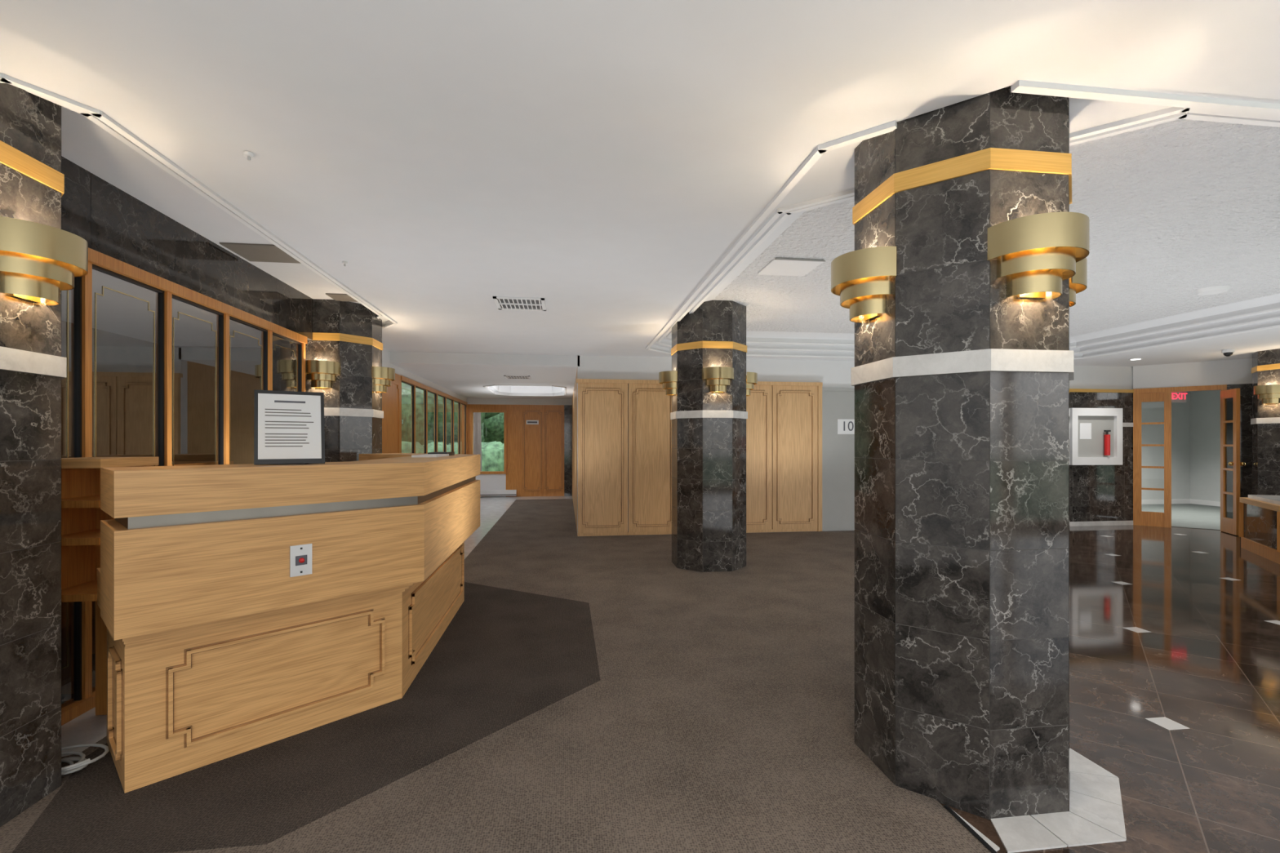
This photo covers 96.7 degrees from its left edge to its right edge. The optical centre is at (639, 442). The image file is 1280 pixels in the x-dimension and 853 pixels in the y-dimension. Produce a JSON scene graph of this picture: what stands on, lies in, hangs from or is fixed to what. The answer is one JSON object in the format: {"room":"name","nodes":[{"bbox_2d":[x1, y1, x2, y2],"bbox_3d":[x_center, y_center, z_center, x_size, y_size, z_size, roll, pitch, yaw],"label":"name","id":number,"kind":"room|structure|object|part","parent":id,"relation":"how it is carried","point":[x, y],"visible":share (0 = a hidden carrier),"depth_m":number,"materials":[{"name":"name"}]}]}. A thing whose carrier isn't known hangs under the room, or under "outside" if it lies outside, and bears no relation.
{"room":"lobby","nodes":[
{"label":"lobby","id":0,"kind":"room"},
{"bbox_2d":[0,82,61,827],"bbox_3d":[-2.522,-0.072,1.941,0.736,2.745,0.736,0,0,-8],"label":"cladding","id":1,"kind":"object","parent":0,"point":[30,404],"visible":0.79,"depth_m":2.01,"materials":[{"name":"stone"}]},
{"bbox_2d":[0,140,64,196],"bbox_3d":[-2.522,-0.975,1.941,0.750,0.070,0.750,0,0,-8],"label":"band","id":2,"kind":"object","parent":1,"relation":"attached to","point":[11,157],"visible":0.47,"depth_m":2.01,"materials":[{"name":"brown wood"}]},
{"bbox_2d":[0,346,66,379],"bbox_3d":[-2.522,-0.282,1.941,0.762,0.075,0.762,0,0,-8],"label":"band","id":3,"kind":"object","parent":1,"relation":"attached to","point":[11,359],"visible":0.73,"depth_m":2.01,"materials":[{"name":"stone"}]},
{"bbox_2d":[0,216,88,305],"bbox_3d":[-2.076,-0.618,2.000,0.162,0.235,0.324,0,0,-8],"label":"wall sconce","id":4,"kind":"object","parent":1,"relation":"attached to","point":[37,260],"visible":1,"depth_m":1.93,"materials":[{"name":"gold metal"}]},
{"bbox_2d":[61,268,290,464],"bbox_3d":[-4.440,0.000,4.156,2.880,2.600,7.200,0,0,-8],"label":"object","id":5,"kind":"structure","parent":0,"point":[125,324],"depth_m":6.96,"materials":[{"name":"white paint"}]},
{"bbox_2d":[61,155,466,402],"bbox_3d":[-2.970,-0.050,4.476,0.120,2.700,18.050,0,0,-8],"label":"wall","id":6,"kind":"structure","parent":0,"point":[115,224],"depth_m":3.38,"materials":[{"name":"stone"}]},
{"bbox_2d":[61,247,307,725],"bbox_3d":[-2.817,0.177,3.623,0.080,2.235,2.920,0,0,-8],"label":"frame","id":7,"kind":"object","parent":6,"relation":"attached to","point":[83,700],"visible":0.51,"depth_m":3.21,"materials":[{"name":"orange wood"}]},
{"label":"glass","id":8,"kind":"object","parent":7,"relation":"in","visible":0},
{"bbox_2d":[61,285,297,670],"bbox_3d":[-2.820,0.155,3.623,0.002,1.896,2.726,0,0,-8],"label":"etched border","id":9,"kind":"object","parent":8,"relation":"attached to","point":[103,286],"visible":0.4,"depth_m":3.16,"materials":[{"name":"glass"}]},
{"bbox_2d":[61,496,572,756],"bbox_3d":[-2.090,1.298,7.718,2.470,0.004,11.850,0,0,-8],"label":"floor","id":10,"kind":"structure","parent":0,"point":[88,727],"depth_m":2.72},
{"bbox_2d":[290,298,382,462],"bbox_3d":[-2.978,-0.072,5.609,0.736,2.745,0.736,0,0,-8],"label":"cladding","id":11,"kind":"object","parent":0,"point":[346,437],"visible":0.25,"depth_m":5.34,"materials":[{"name":"stone"}]},
{"bbox_2d":[305,360,340,388],"bbox_3d":[-2.919,-0.618,5.163,0.324,0.235,0.162,0,0,-8],"label":"wall sconce","id":12,"kind":"object","parent":11,"relation":"attached to","point":[322,374],"visible":0.95,"depth_m":5.14,"materials":[{"name":"gold metal"}]},
{"bbox_2d":[289,332,382,350],"bbox_3d":[-2.978,-0.975,5.609,0.750,0.070,0.750,0,0,-8],"label":"band","id":13,"kind":"object","parent":11,"relation":"attached to","point":[316,335],"visible":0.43,"depth_m":5.31,"materials":[{"name":"brown wood"}]},
{"bbox_2d":[324,407,383,418],"bbox_3d":[-2.978,-0.282,5.609,0.762,0.075,0.762,0,0,-8],"label":"band","id":14,"kind":"object","parent":11,"relation":"attached to","point":[338,411],"visible":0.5,"depth_m":5.35,"materials":[{"name":"stone"}]},
{"bbox_2d":[372,366,395,392],"bbox_3d":[-2.531,-0.618,5.668,0.162,0.235,0.324,0,0,-8],"label":"wall sconce","id":15,"kind":"object","parent":11,"relation":"attached to","point":[382,376],"visible":1,"depth_m":5.57,"materials":[{"name":"gold metal"}]},
{"bbox_2d":[382,373,400,453],"bbox_3d":[-3.689,0.180,10.181,0.102,2.240,6.450,0,0,-8],"label":"wall paneling","id":16,"kind":"structure","parent":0,"point":[391,400],"depth_m":7.60,"materials":[{"name":"orange wood"}]},
{"bbox_2d":[400,375,467,453],"bbox_3d":[-3.748,0.177,10.697,0.080,2.235,5.430,0,0,-8],"label":"frame","id":17,"kind":"object","parent":16,"relation":"attached to","point":[413,384],"visible":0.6,"depth_m":9.56,"materials":[{"name":"orange wood"}]},
{"bbox_2d":[431,393,465,453],"bbox_3d":[-3.753,-0.040,10.697,0.001,1.680,5.350,0,0,-7],"label":"glass","id":18,"kind":"object","parent":17,"relation":"attached to","point":[440,403],"visible":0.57,"depth_m":11.37,"materials":[{"name":"clear glass"}]},
{"bbox_2d":[401,386,462,452],"bbox_3d":[-3.751,0.155,10.697,0.002,1.896,5.236,0,0,-8],"label":"etched border","id":19,"kind":"object","parent":18,"relation":"attached to","point":[402,387],"visible":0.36,"depth_m":11.76,"materials":[{"name":"glass"}]},
{"bbox_2d":[0,498,991,852],"bbox_3d":[0.758,1.296,4.588,7.300,0.008,17.300,0,0,-8],"label":"floor","id":20,"kind":"structure","parent":0,"point":[719,716],"depth_m":2.48,"materials":[{"name":"carpet"}]},
{"bbox_2d":[61,743,108,775],"bbox_3d":[-2.281,1.262,2.234,0.291,0.048,0.236,0,0,-8],"label":"power cable","id":21,"kind":"object","parent":20,"relation":"on","point":[82,762],"visible":0.48,"depth_m":2.26,"materials":[{"name":"plastic"}]},
{"bbox_2d":[12,582,599,852],"bbox_3d":[-1.355,1.291,3.549,2.140,0.002,3.450,0,0,-8],"label":"dark carpet section","id":22,"kind":"object","parent":20,"relation":"on","point":[505,656],"visible":0.55,"depth_m":2.36,"materials":[{"name":"grey carpet"}]},
{"bbox_2d":[60,453,479,793],"bbox_3d":[-1.960,0.680,3.645,1.545,1.220,3.334,0,0,-8],"label":"reception desk","id":23,"kind":"object","parent":22,"relation":"on","point":[208,650],"depth_m":2.41,"materials":[{"name":"brown wood"}]},
{"bbox_2d":[60,457,159,715],"bbox_3d":[-2.457,0.680,2.576,0.280,1.220,0.350,0,0,-7],"label":"shelf","id":24,"kind":"object","parent":23,"relation":"attached to","point":[82,514],"depth_m":2.58,"materials":[{"name":"brown wood"}]},
{"bbox_2d":[253,389,324,465],"bbox_3d":[-1.584,-0.067,2.580,0.280,0.332,0.149,0,0,-23],"label":"frame","id":25,"kind":"object","parent":23,"relation":"on","point":[289,425],"visible":1,"depth_m":2.56,"materials":[{"name":"white paper"}]},
{"bbox_2d":[100,453,479,518],"bbox_3d":[-1.757,0.182,3.672,1.136,0.165,3.334,0,0,-7],"label":"countertop","id":26,"kind":"structure","parent":23,"relation":"on","point":[145,491],"depth_m":2.35,"materials":[{"name":"brown wood"}]},
{"bbox_3d":[-1.433,0.500,2.409,0.022,0.130,0.084,0,0,42],"label":"call button","id":27,"kind":"part","parent":23,"relation":"part of","materials":[{"name":"white plastic"}]},
{"bbox_2d":[411,452,454,457],"bbox_3d":[-1.468,0.087,4.104,0.160,0.024,0.720,0,0,-8],"label":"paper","id":28,"kind":"object","parent":23,"relation":"on","point":[429,454],"visible":1,"depth_m":4.02,"materials":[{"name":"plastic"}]},
{"bbox_2d":[466,397,572,497],"bbox_3d":[-2.915,0.050,13.638,2.620,2.500,0.136,0,0,-8],"label":"wall","id":29,"kind":"structure","parent":0,"point":[540,456],"depth_m":13.64,"materials":[{"name":"orange wood"}]},
{"bbox_2d":[480,489,516,496],"bbox_3d":[-3.462,1.200,13.465,1.050,0.140,0.093,0,0,-8],"label":"baseboard heater","id":30,"kind":"object","parent":29,"relation":"attached to","point":[482,492],"visible":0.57,"depth_m":13.45,"materials":[{"name":"white metal"}]},
{"bbox_2d":[526,420,538,424],"bbox_3d":[-2.572,-0.480,13.602,0.290,0.100,0.018,0,0,-8],"label":"direction sign","id":31,"kind":"object","parent":29,"relation":"attached to","point":[528,422],"visible":1,"depth_m":13.60,"materials":[{"name":"white plastic"}]},
{"bbox_2d":[0,0,1279,399],"bbox_3d":[3.630,-1.235,5.370,13.400,0.370,18.100,0,0,-8],"label":"ceiling","id":32,"kind":"structure","parent":0,"point":[597,160],"depth_m":2.31,"materials":[{"name":"paint"}]},
{"bbox_2d":[243,151,253,160],"bbox_3d":[-1.622,-1.185,2.358,0.036,0.029,0.036,0,0,-8],"label":"sprinkler head","id":33,"kind":"object","parent":32,"relation":"attached to","point":[249,155],"visible":1,"depth_m":2.35},
{"bbox_2d":[219,242,301,263],"bbox_3d":[-2.609,-1.315,3.958,0.380,0.009,0.370,0,0,-7],"label":"return grille","id":34,"kind":"object","parent":32,"relation":"in","point":[251,252],"depth_m":3.93,"materials":[{"name":"grey metal"}]},
{"bbox_2d":[325,293,357,302],"bbox_3d":[-2.668,-1.315,5.171,0.260,0.009,0.250,0,0,-7],"label":"return grille","id":35,"kind":"object","parent":32,"relation":"in","point":[340,297],"depth_m":5.14,"materials":[{"name":"grey metal"}]},
{"bbox_2d":[342,261,347,266],"bbox_3d":[-1.960,-1.185,3.776,0.036,0.029,0.036,0,0,-8],"label":"sprinkler head","id":36,"kind":"object","parent":32,"relation":"attached to","point":[344,263],"visible":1,"depth_m":3.77},
{"bbox_2d":[503,375,531,379],"bbox_3d":[-1.957,-1.043,9.123,0.400,0.012,0.400,0,0,-7],"label":"ceiling vent","id":37,"kind":"object","parent":32,"relation":"in","point":[528,377],"depth_m":9.10,"materials":[{"name":"white metal"}]},
{"bbox_2d":[492,296,546,311],"bbox_3d":[-1.029,-1.193,4.908,0.420,0.012,0.420,0,0,-7],"label":"ceiling vent","id":38,"kind":"object","parent":32,"relation":"in","point":[502,303],"depth_m":4.89,"materials":[{"name":"white metal"}]},
{"bbox_2d":[0,73,1279,395],"bbox_3d":[1.456,-1.178,7.563,9.679,0.284,11.216,0,0,-8],"label":"trim","id":39,"kind":"structure","parent":32,"relation":"attached to","point":[1184,106],"depth_m":2.39,"materials":[{"name":"paint"}]},
{"bbox_2d":[757,257,825,275],"bbox_3d":[1.211,-1.411,4.591,0.404,0.015,0.412,0,0,-7],"label":"access hatch","id":40,"kind":"object","parent":32,"relation":"in","point":[777,266],"depth_m":4.57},
{"bbox_2d":[1128,357,1142,359],"bbox_3d":[7.097,-1.192,8.146,0.150,0.013,0.150,0,0,-8],"label":"recessed light","id":41,"kind":"object","parent":32,"relation":"in","point":[1138,358],"visible":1,"depth_m":8.11,"materials":[{"name":"white ceramic"}]},
{"bbox_2d":[1171,391,1187,402],"bbox_3d":[8.468,-0.915,8.955,0.276,0.570,0.054,0,0,-8],"label":"exit sign","id":42,"kind":"object","parent":32,"relation":"hanging from","point":[1176,397],"visible":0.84,"depth_m":8.93,"materials":[{"name":"red plastic"}]},
{"bbox_2d":[1194,284,1231,295],"bbox_3d":[5.289,-1.402,5.255,0.240,0.034,0.240,0,0,-8],"label":"recessed light","id":43,"kind":"object","parent":32,"relation":"attached to","point":[1215,289],"visible":1,"depth_m":5.21,"materials":[{"name":"white plastic"}]},
{"bbox_2d":[1221,348,1235,356],"bbox_3d":[7.605,-1.155,7.356,0.120,0.090,0.120,0,0,-8],"label":"dome camera","id":44,"kind":"object","parent":32,"relation":"attached to","point":[1227,353],"visible":1,"depth_m":7.33,"materials":[{"name":"white plastic"}]},
{"bbox_2d":[61,524,1279,852],"bbox_3d":[1.449,1.300,5.083,22.200,0.001,18.100,0,0,-7],"label":"floor","id":45,"kind":"structure","parent":0,"point":[1175,632],"depth_m":3.06,"materials":[{"name":"tile"}]},
{"bbox_2d":[61,461,233,694],"bbox_3d":[-3.153,0.720,3.266,0.500,1.160,1.900,0,0,-8],"label":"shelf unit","id":46,"kind":"object","parent":45,"relation":"on","point":[67,673],"visible":0.03,"depth_m":2.94,"materials":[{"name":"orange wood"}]},
{"bbox_2d":[943,748,1126,852],"bbox_3d":[1.601,1.294,1.051,0.788,0.012,3.666,0,0,-8],"label":"floor","id":47,"kind":"structure","parent":45,"relation":"on","point":[1095,815],"depth_m":1.94,"materials":[{"name":"white tile"}]},
{"bbox_2d":[1238,494,1279,564],"bbox_3d":[7.224,0.970,5.907,0.887,0.660,2.359,0,0,15],"label":"display case","id":48,"kind":"object","parent":45,"relation":"on","point":[1259,515],"depth_m":6.55,"materials":[{"name":"orange wood"}]},
{"bbox_2d":[671,300,746,572],"bbox_3d":[0.727,-0.072,6.047,0.736,2.745,0.736,0,0,-8],"label":"cladding","id":49,"kind":"object","parent":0,"point":[708,455],"visible":0.88,"depth_m":5.72,"materials":[{"name":"stone"}]},
{"bbox_2d":[658,370,677,395],"bbox_3d":[0.281,-0.618,5.988,0.162,0.235,0.324,0,0,-8],"label":"wall sconce","id":50,"kind":"object","parent":49,"relation":"attached to","point":[668,379],"visible":1,"depth_m":5.88,"materials":[{"name":"gold metal"}]},
{"bbox_2d":[670,409,747,419],"bbox_3d":[0.727,-0.282,6.047,0.762,0.075,0.762,0,0,-8],"label":"band","id":51,"kind":"object","parent":49,"relation":"attached to","point":[704,413],"visible":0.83,"depth_m":5.70,"materials":[{"name":"stone"}]},
{"bbox_2d":[671,340,746,355],"bbox_3d":[0.727,-0.975,6.047,0.750,0.070,0.750,0,0,-8],"label":"band","id":52,"kind":"object","parent":49,"relation":"attached to","point":[697,344],"visible":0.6,"depth_m":5.70,"materials":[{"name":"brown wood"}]},
{"bbox_2d":[702,366,733,392],"bbox_3d":[0.786,-0.618,5.601,0.324,0.235,0.162,0,0,-8],"label":"wall sconce","id":53,"kind":"object","parent":49,"relation":"attached to","point":[717,378],"visible":1,"depth_m":5.57,"materials":[{"name":"gold metal"}]},
{"bbox_2d":[746,372,757,395],"bbox_3d":[1.173,-0.618,6.105,0.162,0.235,0.324,0,0,-8],"label":"wall sconce","id":54,"kind":"object","parent":49,"relation":"attached to","point":[751,377],"visible":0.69,"depth_m":5.98,"materials":[{"name":"gold metal"}]},
{"bbox_2d":[572,355,1220,536],"bbox_3d":[5.282,0.040,11.094,13.030,2.520,7.180,0,0,-8],"label":"wall","id":55,"kind":"structure","parent":0,"point":[1195,422],"depth_m":11.54,"materials":[{"name":"grey paint"}]},
{"bbox_2d":[577,382,627,533],"bbox_3d":[-0.511,0.215,7.867,0.690,2.070,0.065,0,0,-8],"label":"wall panel","id":56,"kind":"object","parent":55,"relation":"in","point":[602,407],"depth_m":7.85,"materials":[{"name":"brown wood"}]},
{"bbox_2d":[628,383,671,532],"bbox_3d":[0.178,0.215,7.958,0.680,2.070,0.065,0,0,-8],"label":"wall panel","id":57,"kind":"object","parent":55,"relation":"in","point":[650,423],"depth_m":7.94,"materials":[{"name":"brown wood"}]},
{"bbox_2d":[576,378,822,536],"bbox_3d":[0.882,0.215,8.049,3.550,2.170,0.069,0,0,-8],"label":"trim","id":58,"kind":"structure","parent":55,"relation":"attached to","point":[820,384],"depth_m":8.19,"materials":[{"name":"brown wood"}]},
{"bbox_2d":[746,385,772,529],"bbox_3d":[1.551,0.215,8.138,0.690,2.070,0.065,0,0,-8],"label":"closet door","id":59,"kind":"structure","parent":55,"relation":"in","point":[759,403],"depth_m":8.14,"materials":[{"name":"brown wood"}]},
{"bbox_2d":[772,385,817,529],"bbox_3d":[2.240,0.215,8.229,0.680,2.070,0.065,0,0,-8],"label":"wall panel","id":60,"kind":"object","parent":55,"relation":"in","point":[794,407],"depth_m":8.21,"materials":[{"name":"brown wood"}]},
{"bbox_2d":[822,387,854,531],"bbox_3d":[3.139,0.255,8.333,1.000,2.090,0.094,0,0,-8],"label":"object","id":61,"kind":"structure","parent":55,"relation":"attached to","point":[837,404],"depth_m":8.32,"materials":[{"name":"grey paint"}]},
{"bbox_2d":[843,421,853,431],"bbox_3d":[3.088,-0.238,8.336,0.220,0.140,0.002,0,0,-8],"label":"room number","id":62,"kind":"object","parent":61,"relation":"attached to","point":[851,429],"visible":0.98,"depth_m":8.33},
{"bbox_2d":[1070,408,1122,465],"bbox_3d":[7.071,-0.090,8.808,0.880,0.880,0.086,0,0,-8],"label":"fire extinguisher cabinet","id":63,"kind":"object","parent":55,"relation":"attached to","point":[1095,433],"visible":0.98,"depth_m":8.82,"materials":[{"name":"white metal"}]},
{"bbox_2d":[1141,499,1220,506],"bbox_3d":[9.380,1.250,9.960,5.000,0.100,3.500,0,0,-8],"label":"baseboard","id":64,"kind":"structure","parent":55,"relation":"attached to","point":[1143,501],"depth_m":11.88,"materials":[{"name":"white ceramic"}]},
{"bbox_2d":[854,84,1070,820],"bbox_3d":[1.306,-0.072,2.340,0.736,2.745,0.736,0,0,-8],"label":"cladding","id":65,"kind":"object","parent":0,"point":[962,480],"visible":0.85,"depth_m":2.01,"materials":[{"name":"stone"}]},
{"bbox_2d":[831,246,896,323],"bbox_3d":[0.860,-0.618,2.282,0.162,0.235,0.324,0,0,-8],"label":"wall sconce","id":66,"kind":"object","parent":65,"relation":"attached to","point":[861,278],"visible":1,"depth_m":2.20,"materials":[{"name":"gold metal"}]},
{"bbox_2d":[852,147,1071,225],"bbox_3d":[1.306,-0.975,2.340,0.750,0.070,0.750,0,0,-8],"label":"band","id":67,"kind":"object","parent":65,"relation":"attached to","point":[993,158],"visible":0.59,"depth_m":2.00,"materials":[{"name":"brown wood"}]},
{"bbox_2d":[850,348,1074,386],"bbox_3d":[1.306,-0.282,2.340,0.762,0.075,0.762,0,0,-8],"label":"band","id":68,"kind":"object","parent":65,"relation":"attached to","point":[989,359],"visible":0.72,"depth_m":1.99,"materials":[{"name":"stone"}]},
{"bbox_2d":[987,211,1089,298],"bbox_3d":[1.364,-0.618,1.894,0.324,0.235,0.162,0,0,-8],"label":"wall sconce","id":69,"kind":"object","parent":65,"relation":"attached to","point":[1037,252],"visible":1,"depth_m":1.87,"materials":[{"name":"gold metal"}]},
{"bbox_2d":[1070,257,1087,306],"bbox_3d":[1.752,-0.618,2.399,0.162,0.235,0.324,0,0,-8],"label":"wall sconce","id":70,"kind":"object","parent":65,"relation":"attached to","point":[1078,282],"visible":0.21,"depth_m":2.26,"materials":[{"name":"gold metal"}]},
{"bbox_2d":[1070,391,1133,521],"bbox_3d":[5.728,0.260,8.706,4.130,2.080,0.030,0,0,-7],"label":"cladding","id":71,"kind":"object","parent":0,"point":[1097,492],"depth_m":8.90,"materials":[{"name":"black stone"}]},
{"bbox_2d":[1141,503,1220,530],"bbox_3d":[9.382,1.297,9.950,5.000,0.006,3.480,0,0,-8],"label":"floor","id":72,"kind":"structure","parent":0,"point":[1183,515],"depth_m":10.18,"materials":[{"name":"tile"}]},
{"bbox_2d":[1133,358,1252,497],"bbox_3d":[8.816,0.050,8.317,2.421,2.500,0.637,0,0,21],"label":"wall","id":73,"kind":"structure","parent":0,"point":[1234,373],"depth_m":8.32,"materials":[{"name":"white paint"}]},
{"bbox_2d":[1070,388,1133,526],"bbox_3d":[5.724,0.235,8.696,4.120,2.130,0.049,0,0,-8],"label":"trim","id":74,"kind":"structure","parent":73,"relation":"attached to","point":[1085,390],"depth_m":8.88,"materials":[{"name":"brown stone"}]},
{"bbox_2d":[1133,384,1226,531],"bbox_3d":[8.168,0.230,8.636,1.030,2.140,0.080,0,0,41],"label":"frame","id":75,"kind":"object","parent":73,"relation":"attached to","point":[1140,517],"visible":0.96,"depth_m":8.78,"materials":[{"name":"orange wood"}]},
{"bbox_2d":[1220,388,1245,535],"bbox_3d":[8.410,0.270,8.067,0.178,2.040,0.460,0,0,35],"label":"leaf","id":76,"kind":"object","parent":73,"relation":"attached to","point":[1230,464],"visible":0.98,"depth_m":8.07,"materials":[{"name":"orange wood"}]},
{"bbox_2d":[1252,348,1279,495],"bbox_3d":[8.527,-0.072,7.396,0.736,2.745,0.736,0,0,-8],"label":"cladding","id":77,"kind":"object","parent":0,"point":[1265,437],"visible":0.6,"depth_m":7.41,"materials":[{"name":"stone"}]},
{"bbox_2d":[1250,417,1279,424],"bbox_3d":[8.527,-0.282,7.396,0.762,0.075,0.762,0,0,-8],"label":"band","id":78,"kind":"object","parent":77,"relation":"attached to","point":[1275,420],"visible":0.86,"depth_m":7.40,"materials":[{"name":"stone"}]},
{"bbox_2d":[1251,363,1279,373],"bbox_3d":[8.527,-0.975,7.396,0.750,0.070,0.750,0,0,-8],"label":"band","id":79,"kind":"object","parent":77,"relation":"attached to","point":[1270,366],"visible":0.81,"depth_m":7.41,"materials":[{"name":"gold metal"}]},
{"bbox_2d":[1253,384,1279,404],"bbox_3d":[8.081,-0.618,7.338,0.162,0.235,0.324,0,0,-8],"label":"wall sconce","id":80,"kind":"object","parent":77,"relation":"attached to","point":[1269,393],"visible":1,"depth_m":7.29,"materials":[{"name":"gold metal"}]},
{"label":"outside","id":81,"kind":"structure","parent":0,"visible":0},
{"bbox_3d":[-1.305,1.340,9.914,80.000,0.040,100.000,0,0,-7],"label":"lawn","id":82,"kind":"structure","parent":81,"visible":0},
{"bbox_2d":[401,382,506,474],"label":"window","id":83,"kind":"structure","parent":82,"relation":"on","point":[488,427],"depth_m":18.09,"materials":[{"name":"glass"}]}
]}

